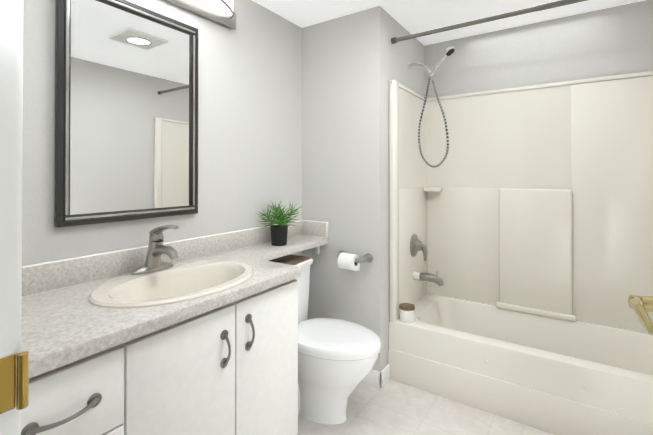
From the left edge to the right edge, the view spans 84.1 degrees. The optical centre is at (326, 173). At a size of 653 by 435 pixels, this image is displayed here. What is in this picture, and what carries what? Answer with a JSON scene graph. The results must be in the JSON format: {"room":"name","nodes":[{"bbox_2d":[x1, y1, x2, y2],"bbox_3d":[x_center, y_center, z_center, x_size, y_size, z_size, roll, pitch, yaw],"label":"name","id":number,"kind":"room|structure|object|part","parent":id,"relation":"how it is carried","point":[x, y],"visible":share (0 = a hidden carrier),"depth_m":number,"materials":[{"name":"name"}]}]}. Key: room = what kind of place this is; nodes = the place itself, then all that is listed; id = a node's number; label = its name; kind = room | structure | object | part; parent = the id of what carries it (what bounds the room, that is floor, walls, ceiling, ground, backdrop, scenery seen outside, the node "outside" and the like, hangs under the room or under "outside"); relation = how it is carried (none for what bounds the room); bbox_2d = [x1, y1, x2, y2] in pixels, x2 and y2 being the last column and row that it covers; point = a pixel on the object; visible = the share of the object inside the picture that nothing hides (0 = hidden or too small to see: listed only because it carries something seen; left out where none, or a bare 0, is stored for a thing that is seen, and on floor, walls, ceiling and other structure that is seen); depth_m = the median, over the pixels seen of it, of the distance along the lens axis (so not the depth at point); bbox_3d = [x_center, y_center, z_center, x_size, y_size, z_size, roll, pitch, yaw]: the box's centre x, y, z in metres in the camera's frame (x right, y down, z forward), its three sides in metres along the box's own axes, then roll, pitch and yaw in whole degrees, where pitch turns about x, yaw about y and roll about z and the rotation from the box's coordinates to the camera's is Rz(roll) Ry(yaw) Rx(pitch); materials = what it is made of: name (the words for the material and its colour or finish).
{"room":"bathroom","nodes":[
{"label":"bathroom","id":0,"kind":"room"},
{"bbox_2d":[22,0,301,265],"bbox_3d":[-0.916,0.132,1.514,0.155,2.330,4.460,0,0,34],"label":"wall","id":1,"kind":"structure","parent":0,"point":[249,116],"depth_m":1.61,"materials":[{"name":"paint"}]},
{"bbox_3d":[-0.812,-0.263,1.560,0.031,0.920,0.597,0,0,34],"label":"framed mirror","id":2,"kind":"part","parent":1,"relation":"part of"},
{"bbox_2d":[164,0,235,29],"bbox_3d":[-0.684,-0.872,1.630,0.174,0.140,0.830,0,0,34],"label":"sconce","id":3,"kind":"object","parent":1,"relation":"attached to","point":[221,12],"visible":1,"depth_m":1.85,"materials":[{"name":"white glass"}]},
{"bbox_2d":[302,6,423,371],"bbox_3d":[0.344,0.141,2.776,0.600,2.330,0.960,0,0,34],"label":"wall","id":4,"kind":"structure","parent":0,"point":[353,64],"depth_m":2.34,"materials":[{"name":"paint"}]},
{"bbox_2d":[337,250,372,270],"bbox_3d":[0.154,0.555,2.255,0.244,0.115,0.111,0,0,34],"label":"toilet paper holder","id":5,"kind":"object","parent":4,"relation":"attached to","point":[347,261],"visible":1,"depth_m":2.22,"materials":[{"name":"white paper"}]},
{"bbox_2d":[361,370,383,388],"bbox_3d":[0.090,1.255,2.352,0.582,0.095,0.015,0,0,34],"label":"baseboard","id":6,"kind":"structure","parent":4,"relation":"attached to","point":[377,379],"depth_m":2.21,"materials":[{"name":"white wood"}]},
{"bbox_2d":[408,46,454,167],"bbox_3d":[0.709,-0.444,2.490,0.327,0.814,0.154,0,0,34],"label":"handset","id":7,"kind":"object","parent":4,"relation":"attached to","point":[449,51],"visible":1,"depth_m":2.49,"materials":[{"name":"silver metal"}]},
{"bbox_2d":[297,379,554,434],"bbox_3d":[-0.009,1.323,0.897,2.400,0.060,4.460,0,0,34],"label":"floor","id":8,"kind":"structure","parent":0,"point":[391,407],"depth_m":1.92,"materials":[{"name":"tile"}]},
{"bbox_2d":[21,276,300,434],"bbox_3d":[-0.450,0.881,1.612,0.568,0.835,1.843,0,0,34],"label":"bathroom vanity","id":9,"kind":"object","parent":8,"relation":"on","point":[156,335],"depth_m":1.18,"materials":[{"name":"wood"}]},
{"bbox_2d":[21,236,328,371],"bbox_3d":[-0.454,0.443,1.618,0.557,0.040,1.844,0,0,34],"label":"countertop","id":10,"kind":"structure","parent":9,"relation":"on","point":[55,326],"depth_m":1.08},
{"bbox_2d":[125,225,184,275],"bbox_3d":[-0.680,0.309,1.499,0.199,0.202,0.186,0,0,34],"label":"faucet","id":11,"kind":"object","parent":10,"relation":"on","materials":[{"name":"silver metal"}]},
{"bbox_2d":[61,256,280,319],"bbox_3d":[-0.567,0.498,1.416,0.470,0.178,0.630,0,0,34],"label":"sink","id":12,"kind":"object","parent":10,"relation":"in","point":[126,295],"depth_m":1.43,"materials":[{"name":"beige ceramic"}]},
{"bbox_2d":[255,201,301,245],"bbox_3d":[-0.283,0.294,2.181,0.254,0.264,0.278,0,0,34],"label":"potted plant","id":13,"kind":"object","parent":10,"relation":"on","point":[279,232],"visible":1,"depth_m":2.13,"materials":[{"name":"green plant"}]},
{"bbox_2d":[269,255,380,424],"bbox_3d":[-0.087,0.908,1.967,0.754,0.784,0.489,0,0,34],"label":"toilet","id":14,"kind":"object","parent":8,"relation":"on","point":[337,358],"visible":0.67,"depth_m":1.86,"materials":[{"name":"white ceramic"}]},
{"bbox_2d":[388,71,652,434],"bbox_3d":[1.208,0.352,2.178,1.496,1.900,0.704,0,0,34],"label":"bathtub surround","id":15,"kind":"object","parent":8,"relation":"on","point":[524,214],"visible":0.96,"depth_m":2.31,"materials":[{"name":"beige plastic"}]},
{"bbox_2d":[399,303,414,322],"bbox_3d":[0.512,0.884,2.300,0.098,0.094,0.098,0,0,34],"label":"candle jar","id":16,"kind":"object","parent":15,"relation":"on","point":[407,312],"visible":1,"depth_m":2.26,"materials":[{"name":"white"}]},
{"bbox_2d":[410,234,443,285],"bbox_3d":[0.715,0.604,2.535,0.211,0.344,0.164,0,0,34],"label":"tub faucet","id":17,"kind":"object","parent":15,"relation":"attached to","point":[416,245],"visible":1,"depth_m":2.54,"materials":[{"name":"silver metal"}]},
{"bbox_2d":[252,0,644,45],"bbox_3d":[-0.009,-1.067,0.913,2.400,0.060,4.460,0,0,34],"label":"ceiling","id":18,"kind":"structure","parent":0,"point":[414,16],"depth_m":2.30,"materials":[{"name":"paint"}]},
{"bbox_2d":[424,0,652,97],"bbox_3d":[1.506,0.139,2.490,1.650,2.330,0.140,0,0,34],"label":"wall","id":19,"kind":"structure","parent":0,"point":[616,40],"depth_m":2.42,"materials":[{"name":"paint"}]},
{"bbox_3d":[-0.124,-0.897,0.219,0.840,0.290,0.120,0,0,34],"label":"wall","id":20,"kind":"structure","parent":0,"visible":0},
{"bbox_2d":[0,0,22,434],"bbox_3d":[-0.124,0.233,0.211,0.960,2.110,0.152,0,0,34],"label":"door frame","id":21,"kind":"structure","parent":20,"relation":"attached to","point":[11,72],"depth_m":0.49,"materials":[{"name":"white"}]},
{"bbox_2d":[0,351,28,413],"bbox_3d":[-0.428,0.280,0.468,0.014,0.072,0.068,0,0,34],"label":"door hinge","id":22,"kind":"object","parent":21,"relation":"attached to","point":[14,392],"visible":0.96,"depth_m":0.48,"materials":[{"name":"gold metal"}]},
{"bbox_2d":[628,294,652,334],"bbox_3d":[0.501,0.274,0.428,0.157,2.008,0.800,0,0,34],"label":"door handle","id":23,"kind":"object","parent":20,"relation":"in","point":[640,306],"depth_m":0.70,"materials":[{"name":"gold metal"}]},
{"bbox_3d":[0.887,0.123,0.220,0.150,2.330,4.320,0,0,34],"label":"wall","id":24,"kind":"structure","parent":0,"visible":0},
{"bbox_2d":[391,0,587,43],"bbox_3d":[1.051,-0.870,1.953,1.498,0.038,0.038,0,0,34],"label":"rail","id":25,"kind":"object","parent":24,"relation":"attached to","point":[394,40],"visible":1,"depth_m":2.03,"materials":[{"name":"grey metal"}]}
]}

